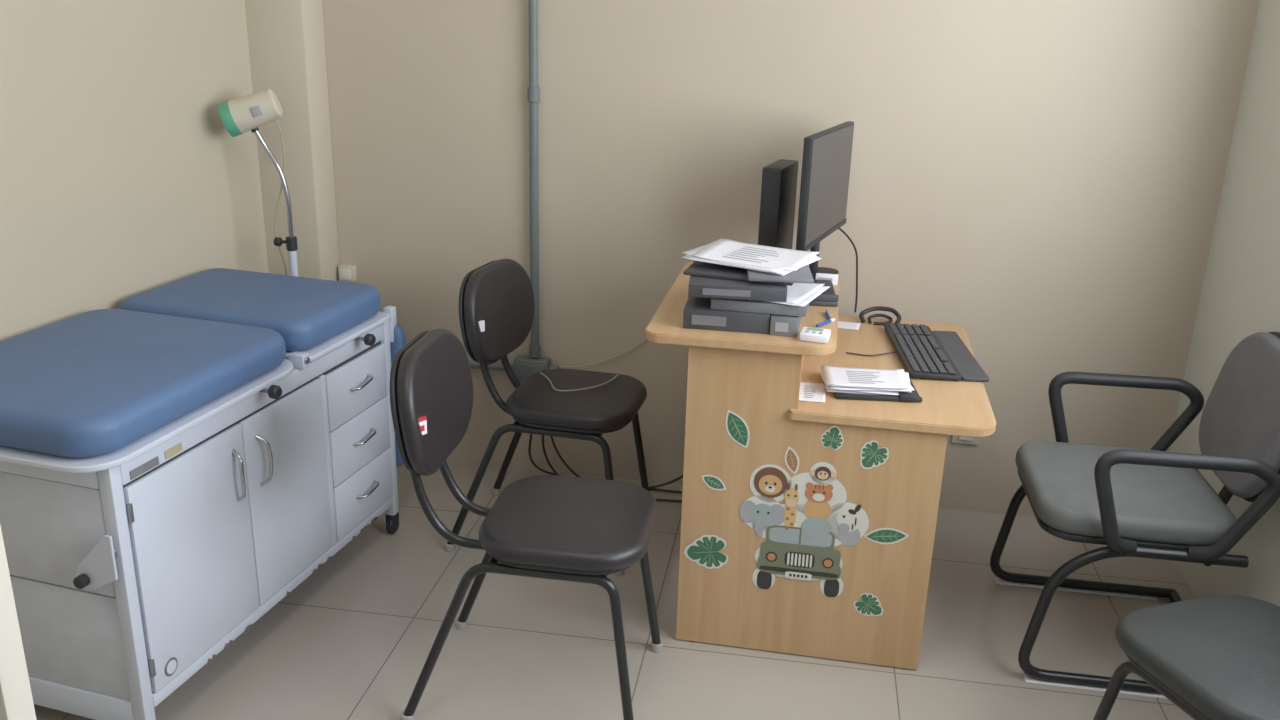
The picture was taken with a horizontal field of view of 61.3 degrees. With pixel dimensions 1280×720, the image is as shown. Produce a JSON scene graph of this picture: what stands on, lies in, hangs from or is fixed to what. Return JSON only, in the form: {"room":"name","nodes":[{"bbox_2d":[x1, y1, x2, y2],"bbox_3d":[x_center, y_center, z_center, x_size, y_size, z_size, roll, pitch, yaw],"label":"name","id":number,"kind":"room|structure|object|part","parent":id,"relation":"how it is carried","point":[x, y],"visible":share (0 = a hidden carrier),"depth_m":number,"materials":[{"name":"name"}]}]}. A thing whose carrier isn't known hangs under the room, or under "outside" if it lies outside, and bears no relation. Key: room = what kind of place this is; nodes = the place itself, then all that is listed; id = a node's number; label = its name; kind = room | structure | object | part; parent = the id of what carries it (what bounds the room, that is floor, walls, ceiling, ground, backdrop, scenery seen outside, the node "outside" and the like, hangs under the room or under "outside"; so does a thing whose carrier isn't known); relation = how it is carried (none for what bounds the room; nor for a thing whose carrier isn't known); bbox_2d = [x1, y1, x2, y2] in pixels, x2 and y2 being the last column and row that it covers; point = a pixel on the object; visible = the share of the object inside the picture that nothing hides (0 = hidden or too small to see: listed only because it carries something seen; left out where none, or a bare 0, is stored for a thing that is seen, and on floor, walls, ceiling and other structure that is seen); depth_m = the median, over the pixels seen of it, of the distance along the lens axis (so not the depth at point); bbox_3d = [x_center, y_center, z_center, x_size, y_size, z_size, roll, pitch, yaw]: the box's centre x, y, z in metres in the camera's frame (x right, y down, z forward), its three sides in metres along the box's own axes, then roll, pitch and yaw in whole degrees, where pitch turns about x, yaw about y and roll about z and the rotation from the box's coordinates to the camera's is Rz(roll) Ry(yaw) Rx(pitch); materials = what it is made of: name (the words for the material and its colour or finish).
{"room":"examination room","nodes":[
{"label":"examination room","id":0,"kind":"room"},
{"bbox_2d":[0,0,267,340],"bbox_3d":[-1.865,-0.262,1.282,0.119,2.700,4.642,7,20,16],"label":"wall","id":1,"kind":"structure","parent":0,"point":[122,175],"depth_m":2.78,"materials":[{"name":"beige paint"}]},
{"bbox_2d":[245,0,338,280],"bbox_3d":[-1.107,-0.935,3.298,0.250,2.700,0.145,4,19,8],"label":"column","id":2,"kind":"structure","parent":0,"point":[286,38],"depth_m":3.31,"materials":[{"name":"paint"}]},
{"bbox_2d":[34,462,1195,719],"bbox_3d":[-0.547,1.166,1.546,3.865,0.100,4.780,4,19,8],"label":"floor","id":3,"kind":"structure","parent":0,"point":[354,640],"depth_m":2.72,"materials":[{"name":"tile"}]},
{"bbox_2d":[0,525,35,719],"bbox_3d":[-1.069,0.121,1.145,0.827,2.092,0.040,4,19,8],"label":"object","id":4,"kind":"object","parent":3,"relation":"on","point":[16,700],"visible":1,"depth_m":1.14,"materials":[{"name":"paint"}]},
{"bbox_2d":[0,268,405,719],"bbox_3d":[-1.122,0.283,2.717,0.636,0.774,1.162,7,20,16],"label":"examination table","id":5,"kind":"object","parent":3,"relation":"on","point":[176,460],"visible":0.99,"depth_m":2.36,"materials":[{"name":"white metal"}]},
{"bbox_3d":[-1.279,0.198,2.168,0.488,0.045,0.030,7,20,16],"label":"rail","id":6,"kind":"part","parent":5,"relation":"part of","materials":[{"name":"white metal"}]},
{"bbox_3d":[-1.284,0.336,2.207,0.485,0.239,0.010,7,20,16],"label":"panel","id":7,"kind":"part","parent":5,"relation":"part of","materials":[{"name":"white ceramic"}]},
{"bbox_3d":[-1.291,0.570,2.290,0.485,0.247,0.006,7,20,16],"label":"panel","id":8,"kind":"part","parent":5,"relation":"part of","materials":[{"name":"white metal"}]},
{"bbox_3d":[-1.294,0.717,2.346,0.488,0.067,0.027,7,20,16],"label":"rail","id":9,"kind":"part","parent":5,"relation":"part of","materials":[{"name":"white ceramic"}]},
{"bbox_3d":[-1.038,0.489,2.188,0.032,0.605,0.030,7,20,16],"label":"post","id":10,"kind":"part","parent":5,"relation":"part of","materials":[{"name":"white ceramic"}]},
{"bbox_3d":[-1.205,0.027,2.401,0.585,0.087,0.672,7,20,16],"label":"mattress","id":11,"kind":"part","parent":5,"relation":"part of","materials":[{"name":"blue leather"}]},
{"bbox_2d":[0,359,292,472],"bbox_3d":[-1.198,0.077,2.413,0.590,0.014,0.690,7,20,16],"label":"tray","id":12,"kind":"object","parent":5,"relation":"on","point":[113,460],"depth_m":2.17,"materials":[{"name":"white metal"}]},
{"bbox_3d":[-0.967,0.423,2.363,0.012,0.476,0.358,7,20,16],"label":"door","id":13,"kind":"part","parent":5,"relation":"part of","materials":[{"name":"white ceramic"}]},
{"bbox_3d":[-0.904,0.264,2.439,0.036,0.131,0.011,16,24,36],"label":"door handle","id":14,"kind":"part","parent":5,"relation":"part of","materials":[{"name":"silver metal"}]},
{"bbox_3d":[-0.877,0.071,2.569,0.029,0.045,1.009,7,20,16],"label":"rail","id":15,"kind":"part","parent":5,"relation":"part of","materials":[{"name":"white metal"}]},
{"bbox_3d":[-0.881,0.323,2.655,0.005,0.482,1.000,7,20,16],"label":"gap panel","id":16,"kind":"part","parent":5,"relation":"part of","materials":[{"name":"white metal"}]},
{"bbox_3d":[-0.877,0.236,2.525,0.036,0.131,0.011,0,19,-5],"label":"door handle","id":17,"kind":"part","parent":5,"relation":"part of","materials":[{"name":"silver metal"}]},
{"bbox_3d":[-0.892,0.567,2.740,0.029,0.030,1.009,7,20,16],"label":"rail","id":18,"kind":"part","parent":5,"relation":"part of","materials":[{"name":"white ceramic"}]},
{"bbox_3d":[-0.840,0.074,2.487,0.025,0.032,0.032,7,20,16],"label":"knob","id":19,"kind":"part","parent":5,"relation":"part of","materials":[{"name":"black plastic"}]},
{"bbox_3d":[-0.867,0.319,2.672,0.012,0.476,0.318,7,20,16],"label":"door","id":20,"kind":"part","parent":5,"relation":"part of","materials":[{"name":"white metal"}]},
{"bbox_3d":[-0.818,0.267,2.828,0.010,0.480,0.021,7,20,16],"label":"divider post","id":21,"kind":"part","parent":5,"relation":"part of","materials":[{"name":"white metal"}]},
{"bbox_2d":[285,312,389,361],"bbox_3d":[-1.032,-0.095,2.928,0.580,0.014,0.420,7,20,16],"label":"tray","id":22,"kind":"object","parent":5,"relation":"on","point":[337,342],"depth_m":2.82,"materials":[{"name":"white metal"}]},
{"bbox_3d":[-0.765,0.070,2.922,0.012,0.154,0.296,7,20,16],"label":"drawer","id":23,"kind":"part","parent":5,"relation":"part of","materials":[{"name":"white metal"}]},
{"bbox_3d":[-0.770,0.220,2.974,0.012,0.156,0.296,7,20,16],"label":"drawer","id":24,"kind":"part","parent":5,"relation":"part of","materials":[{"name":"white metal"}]},
{"bbox_3d":[-0.748,0.062,2.914,0.030,0.018,0.098,7,20,16],"label":"drawer handle","id":25,"kind":"part","parent":5,"relation":"part of","materials":[{"name":"silver metal"}]},
{"bbox_3d":[-0.774,0.370,3.026,0.012,0.154,0.296,7,20,16],"label":"drawer","id":26,"kind":"part","parent":5,"relation":"part of","materials":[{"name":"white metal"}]},
{"bbox_3d":[-0.752,0.212,2.965,0.030,0.018,0.098,7,20,16],"label":"drawer handle","id":27,"kind":"part","parent":5,"relation":"part of","materials":[{"name":"silver metal"}]},
{"bbox_3d":[-0.756,0.362,3.017,0.030,0.018,0.098,7,20,16],"label":"drawer handle","id":28,"kind":"part","parent":5,"relation":"part of","materials":[{"name":"silver metal"}]},
{"bbox_3d":[-0.717,-0.054,2.867,0.025,0.032,0.032,7,20,16],"label":"knob","id":29,"kind":"part","parent":5,"relation":"part of","materials":[{"name":"black plastic"}]},
{"bbox_3d":[-0.733,0.173,3.131,0.032,0.605,0.030,7,20,16],"label":"post","id":30,"kind":"part","parent":5,"relation":"part of","materials":[{"name":"white metal"}]},
{"bbox_3d":[-0.708,-0.102,3.064,0.026,0.100,0.029,7,20,16],"label":"footrest arm","id":31,"kind":"part","parent":5,"relation":"part of","materials":[{"name":"white metal"}]},
{"bbox_2d":[218,89,298,276],"bbox_3d":[-1.095,-0.175,3.288,0.239,1.270,0.177,4,19,8],"label":"lamp","id":32,"kind":"object","parent":3,"relation":"on","point":[241,115],"visible":0.66,"depth_m":3.07,"materials":[{"name":"white metal"}]},
{"bbox_3d":[-1.075,-0.508,3.169,0.091,0.338,0.017,0,19,-6],"label":"chrome stem","id":33,"kind":"part","parent":32,"relation":"part of","materials":[{"name":"silver metal"}]},
{"bbox_3d":[-1.080,-0.353,3.224,0.018,0.026,0.026,4,19,8],"label":"clamp knob","id":34,"kind":"part","parent":32,"relation":"part of","materials":[{"name":"black plastic"}]},
{"bbox_2d":[389,329,662,719],"bbox_3d":[-0.239,0.372,2.433,0.560,0.840,0.416,4,19,8],"label":"chair","id":35,"kind":"object","parent":3,"relation":"on","point":[554,527],"visible":1,"depth_m":2.33,"materials":[{"name":"black leather"}]},
{"bbox_3d":[-0.262,0.630,2.336,0.532,0.398,0.056,4,19,8],"label":"leg frame","id":36,"kind":"part","parent":35,"relation":"part of","materials":[{"name":"black paint"}]},
{"bbox_3d":[-0.206,0.518,2.666,0.532,0.398,0.056,4,19,8],"label":"leg frame","id":37,"kind":"part","parent":35,"relation":"part of","materials":[{"name":"black paint"}]},
{"bbox_2d":[445,258,648,575],"bbox_3d":[-0.254,0.134,3.157,0.540,0.818,0.416,6,19,12],"label":"chair","id":38,"kind":"object","parent":3,"relation":"on","point":[496,306],"visible":0.94,"depth_m":3.06,"materials":[{"name":"black leather"}]},
{"bbox_3d":[-0.299,0.379,3.060,0.532,0.398,0.056,6,19,12],"label":"leg frame","id":39,"kind":"part","parent":38,"relation":"part of","materials":[{"name":"black paint"}]},
{"bbox_3d":[-0.219,0.270,3.386,0.532,0.398,0.056,6,19,12],"label":"leg frame","id":40,"kind":"part","parent":38,"relation":"part of","materials":[{"name":"black paint"}]},
{"bbox_2d":[540,372,618,390],"bbox_3d":[-0.183,0.065,3.144,0.236,0.004,0.151,2,19,1],"label":"loose cable","id":41,"kind":"object","parent":38,"relation":"on","point":[540,372],"visible":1,"depth_m":3.11,"materials":[{"name":"grey plastic"}]},
{"bbox_2d":[528,434,682,502],"bbox_3d":[-0.091,0.280,3.504,0.580,0.318,0.099,6,19,12],"label":"power cables","id":42,"kind":"object","parent":3,"relation":"on","point":[655,488],"visible":0.5,"depth_m":3.57,"materials":[{"name":"black plastic"}]},
{"bbox_2d":[645,261,995,669],"bbox_3d":[0.471,0.228,2.936,0.813,0.823,0.845,5,19,9],"label":"desk","id":43,"kind":"object","parent":3,"relation":"on","point":[757,377],"visible":0.72,"depth_m":2.58,"materials":[{"name":"brown wood"}]},
{"bbox_2d":[684,535,727,568],"bbox_3d":[0.163,0.471,2.656,0.110,0.095,0.001,5,19,9],"label":"sticker","id":44,"kind":"object","parent":43,"relation":"attached to","point":[705,551],"visible":1,"depth_m":2.66,"materials":[{"name":"green paper"}]},
{"bbox_2d":[701,475,726,489],"bbox_3d":[0.177,0.295,2.593,0.063,0.039,0.001,5,19,9],"label":"sticker","id":45,"kind":"object","parent":43,"relation":"attached to","point":[713,482],"visible":1,"depth_m":2.59,"materials":[{"name":"green paper"}]},
{"bbox_2d":[725,410,749,447],"bbox_3d":[0.229,0.163,2.538,0.059,0.094,0.001,5,19,9],"label":"sticker","id":46,"kind":"object","parent":43,"relation":"attached to","point":[737,428],"visible":1,"depth_m":2.54,"materials":[{"name":"green paper"}]},
{"bbox_2d":[681,238,829,336],"bbox_3d":[0.280,-0.184,2.624,0.361,0.147,0.353,5,19,9],"label":"binders","id":47,"kind":"object","parent":43,"relation":"on","point":[734,286],"visible":1,"depth_m":2.50,"materials":[{"name":"dark grey plastic"},{"name":"white paper"}]},
{"bbox_2d":[758,159,798,248],"bbox_3d":[0.374,-0.385,2.968,0.075,0.308,0.175,9,20,21],"label":"computer","id":48,"kind":"object","parent":43,"relation":"on","point":[779,178],"visible":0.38,"depth_m":2.89,"materials":[{"name":"black plastic"}]},
{"bbox_2d":[785,446,799,473],"bbox_3d":[0.357,0.236,2.538,0.036,0.072,0.001,5,19,9],"label":"sticker","id":49,"kind":"object","parent":43,"relation":"attached to","point":[792,462],"visible":1,"depth_m":2.54,"materials":[{"name":"paper"}]},
{"bbox_3d":[0.426,-0.074,2.832,0.018,0.140,0.724,5,19,9],"label":"riser panel","id":50,"kind":"part","parent":43,"relation":"part of","materials":[{"name":"brown wood"}]},
{"bbox_2d":[739,462,868,597],"bbox_3d":[0.389,0.405,2.588,0.307,0.357,0.006,5,19,10],"label":"sticker","id":51,"kind":"object","parent":43,"relation":"attached to","point":[801,534],"visible":1,"depth_m":2.58,"materials":[{"name":"multicoloured paper"}]},
{"bbox_3d":[0.385,0.525,2.627,0.064,0.018,0.001,5,19,9],"label":"number plate","id":52,"kind":"part","parent":51,"relation":"part of","materials":[{"name":"white paper"}]},
{"bbox_2d":[785,552,814,567],"bbox_3d":[0.386,0.484,2.614,0.072,0.040,0.001,5,19,9],"label":"grille","id":53,"kind":"object","parent":51,"relation":"attached to","point":[792,559],"depth_m":2.61,"materials":[{"name":"white paper"}]},
{"bbox_3d":[0.385,0.426,2.596,0.150,0.042,0.001,5,19,9],"label":"windshield glass","id":54,"kind":"part","parent":51,"relation":"part of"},
{"bbox_3d":[0.399,0.357,2.583,0.600,0.796,0.020,5,19,9],"label":"panel","id":55,"kind":"part","parent":43,"relation":"part of","materials":[{"name":"brown wood"}]},
{"bbox_2d":[799,382,825,401],"bbox_3d":[0.412,0.076,2.604,0.073,0.002,0.131,4,19,8],"label":"paper note","id":56,"kind":"object","parent":43,"relation":"on","point":[813,392],"visible":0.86,"depth_m":2.60,"materials":[{"name":"white paper"}]},
{"bbox_2d":[799,327,830,342],"bbox_3d":[0.400,-0.058,2.464,0.064,0.020,0.060,7,20,15],"label":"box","id":57,"kind":"object","parent":43,"relation":"on","point":[810,334],"visible":1,"depth_m":2.44,"materials":[{"name":"white cardboard"}]},
{"bbox_2d":[809,279,838,306],"bbox_3d":[0.459,-0.182,2.813,0.100,0.030,0.200,3,19,5],"label":"document tray","id":58,"kind":"object","parent":43,"relation":"on","point":[828,297],"visible":0.48,"depth_m":2.72,"materials":[{"name":"black plastic"}]},
{"bbox_3d":[0.459,-0.185,2.815,0.090,0.006,0.185,3,19,5],"label":"lid","id":59,"kind":"part","parent":58,"relation":"part of","materials":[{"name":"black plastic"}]},
{"bbox_2d":[816,317,834,326],"bbox_3d":[0.442,-0.090,2.575,0.008,0.010,0.075,17,24,37],"label":"pen","id":60,"kind":"object","parent":43,"relation":"on","point":[833,318],"visible":1,"depth_m":2.57,"materials":[{"name":"blue plastic"}]},
{"bbox_2d":[796,121,857,312],"bbox_3d":[0.504,-0.354,2.971,0.088,0.556,0.440,13,22,29],"label":"computer monitor","id":61,"kind":"object","parent":43,"relation":"on","point":[826,161],"visible":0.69,"depth_m":2.88,"materials":[{"name":"black plastic"}]},
{"bbox_3d":[0.504,-0.478,2.925,0.022,0.292,0.432,10,21,23],"label":"panel","id":62,"kind":"part","parent":61,"relation":"part of","materials":[{"name":"black plastic"}]},
{"bbox_3d":[0.515,-0.480,2.919,0.002,0.271,0.420,10,21,23],"label":"glass","id":63,"kind":"part","parent":61,"relation":"part of","materials":[{"name":"grey glass"}]},
{"bbox_2d":[824,310,830,318],"bbox_3d":[0.458,-0.109,2.631,0.008,0.010,0.075,2,19,0],"label":"pen","id":64,"kind":"object","parent":43,"relation":"on","point":[825,311],"visible":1,"depth_m":2.64,"materials":[{"name":"blue plastic"}]},
{"bbox_2d":[821,426,843,449],"bbox_3d":[0.446,0.180,2.502,0.053,0.061,0.001,5,19,9],"label":"sticker","id":65,"kind":"object","parent":43,"relation":"attached to","point":[833,437],"visible":1,"depth_m":2.50,"materials":[{"name":"green paper"}]},
{"bbox_2d":[838,321,860,329],"bbox_3d":[0.587,-0.102,3.137,0.100,0.002,0.070,7,20,15],"label":"paper sheet","id":66,"kind":"object","parent":43,"relation":"on","point":[844,325],"visible":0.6,"depth_m":3.13,"materials":[{"name":"white paper"}]},
{"bbox_2d":[854,593,882,615],"bbox_3d":[0.555,0.594,2.620,0.072,0.063,0.001,5,19,9],"label":"sticker","id":67,"kind":"object","parent":43,"relation":"attached to","point":[870,605],"visible":1,"depth_m":2.62,"materials":[{"name":"green paper"}]},
{"bbox_2d":[819,365,922,401],"bbox_3d":[0.559,0.054,2.636,0.228,0.033,0.181,2,19,2],"label":"papers","id":68,"kind":"object","parent":43,"relation":"on","point":[845,382],"visible":1,"depth_m":2.59,"materials":[{"name":"paper"}]},
{"bbox_2d":[860,440,888,468],"bbox_3d":[0.542,0.221,2.497,0.065,0.074,0.001,5,19,9],"label":"sticker","id":69,"kind":"object","parent":43,"relation":"attached to","point":[871,456],"visible":1,"depth_m":2.50,"materials":[{"name":"green paper"}]},
{"bbox_2d":[859,306,900,324],"bbox_3d":[0.705,-0.130,3.169,0.122,0.041,0.070,5,19,9],"label":"coiled cable","id":70,"kind":"object","parent":43,"relation":"on","point":[876,308],"visible":0.96,"depth_m":3.17,"materials":[{"name":"black plastic"}]},
{"bbox_2d":[864,528,908,543],"bbox_3d":[0.583,0.417,2.555,0.105,0.045,0.001,5,19,9],"label":"sticker","id":71,"kind":"object","parent":43,"relation":"attached to","point":[881,535],"visible":1,"depth_m":2.56,"materials":[{"name":"green paper"}]},
{"bbox_2d":[846,323,988,381],"bbox_3d":[0.721,-0.030,2.906,0.337,0.023,0.430,3,19,3],"label":"keyboard","id":72,"kind":"object","parent":43,"relation":"on","point":[923,352],"visible":1,"depth_m":2.86,"materials":[{"name":"black plastic"}]},
{"bbox_3d":[0.618,-0.017,2.880,0.136,0.009,0.024,1,19,-1],"label":"keyboard cord","id":73,"kind":"part","parent":72,"relation":"part of","materials":[{"name":"black plastic"}]},
{"bbox_2d":[990,332,1279,698],"bbox_3d":[1.244,0.334,2.685,0.568,0.828,0.557,4,19,8],"label":"armchair","id":74,"kind":"object","parent":3,"relation":"on","point":[1154,503],"visible":1,"depth_m":2.57,"materials":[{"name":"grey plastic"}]},
{"bbox_3d":[1.289,0.170,2.889,0.394,0.269,0.058,4,19,8],"label":"arm","id":75,"kind":"part","parent":74,"relation":"part of","materials":[{"name":"black plastic"}]},
{"bbox_3d":[1.210,0.329,2.422,0.394,0.269,0.058,4,19,8],"label":"arm","id":76,"kind":"part","parent":74,"relation":"part of","materials":[{"name":"black plastic"}]},
{"bbox_2d":[1093,594,1279,719],"bbox_3d":[1.145,0.596,1.923,0.416,0.824,0.540,-5,20,-18],"label":"chair","id":77,"kind":"object","parent":3,"relation":"on","point":[1214,657],"visible":1,"depth_m":1.98,"materials":[{"name":"grey leather"}]},
{"bbox_3d":[0.973,0.808,1.936,0.056,0.388,0.532,-5,20,-18],"label":"leg frame","id":78,"kind":"part","parent":77,"relation":"part of","materials":[{"name":"black paint"}]},
{"bbox_2d":[322,0,1259,516],"bbox_3d":[0.155,-0.881,3.246,3.265,2.700,0.120,4,19,8],"label":"wall","id":79,"kind":"structure","parent":0,"point":[1041,180],"depth_m":3.25,"materials":[{"name":"beige paint"}]},
{"bbox_2d":[338,264,356,281],"bbox_3d":[-0.962,-0.285,3.549,0.055,0.055,0.041,4,19,8],"label":"wall socket","id":80,"kind":"object","parent":79,"relation":"attached to","point":[346,272],"visible":0.98,"depth_m":3.53,"materials":[{"name":"beige plastic"}]},
{"bbox_2d":[469,0,558,382],"bbox_3d":[-0.580,-1.065,3.209,0.695,2.363,0.061,4,19,8],"label":"conduit pipe","id":81,"kind":"object","parent":79,"relation":"attached to","point":[523,366],"visible":0.66,"depth_m":3.36,"materials":[{"name":"grey plastic"}]},
{"bbox_2d":[559,339,646,367],"bbox_3d":[-0.045,-0.115,3.458,0.477,0.339,0.006,4,19,8],"label":"cable","id":82,"kind":"object","parent":79,"relation":"attached to","point":[645,339],"visible":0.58,"depth_m":3.51,"materials":[{"name":"grey plastic"}]},
{"bbox_2d":[951,435,979,444],"bbox_3d":[1.028,0.239,3.406,0.085,0.055,0.018,4,19,8],"label":"wall socket","id":83,"kind":"object","parent":79,"relation":"attached to","point":[955,439],"visible":0.47,"depth_m":3.41,"materials":[{"name":"beige plastic"}]},
{"bbox_2d":[816,273,837,285],"bbox_3d":[0.505,-0.218,2.922,0.060,0.030,0.011,5,19,9],"label":"label","id":84,"kind":"object","parent":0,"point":[820,276],"visible":0.76,"depth_m":2.92,"materials":[{"name":"white paper"}]},
{"bbox_2d":[819,277,832,281],"bbox_3d":[0.501,-0.217,2.919,0.037,0.010,0.001,5,8,10],"label":"print","id":85,"kind":"object","parent":84,"relation":"on","point":[820,278],"depth_m":2.92},
{"bbox_2d":[1169,0,1279,606],"bbox_3d":[1.369,-0.012,0.825,0.140,2.700,4.580,4,19,8],"label":"wall","id":86,"kind":"structure","parent":0,"point":[1239,299],"depth_m":2.87,"materials":[{"name":"paint"}]}
]}

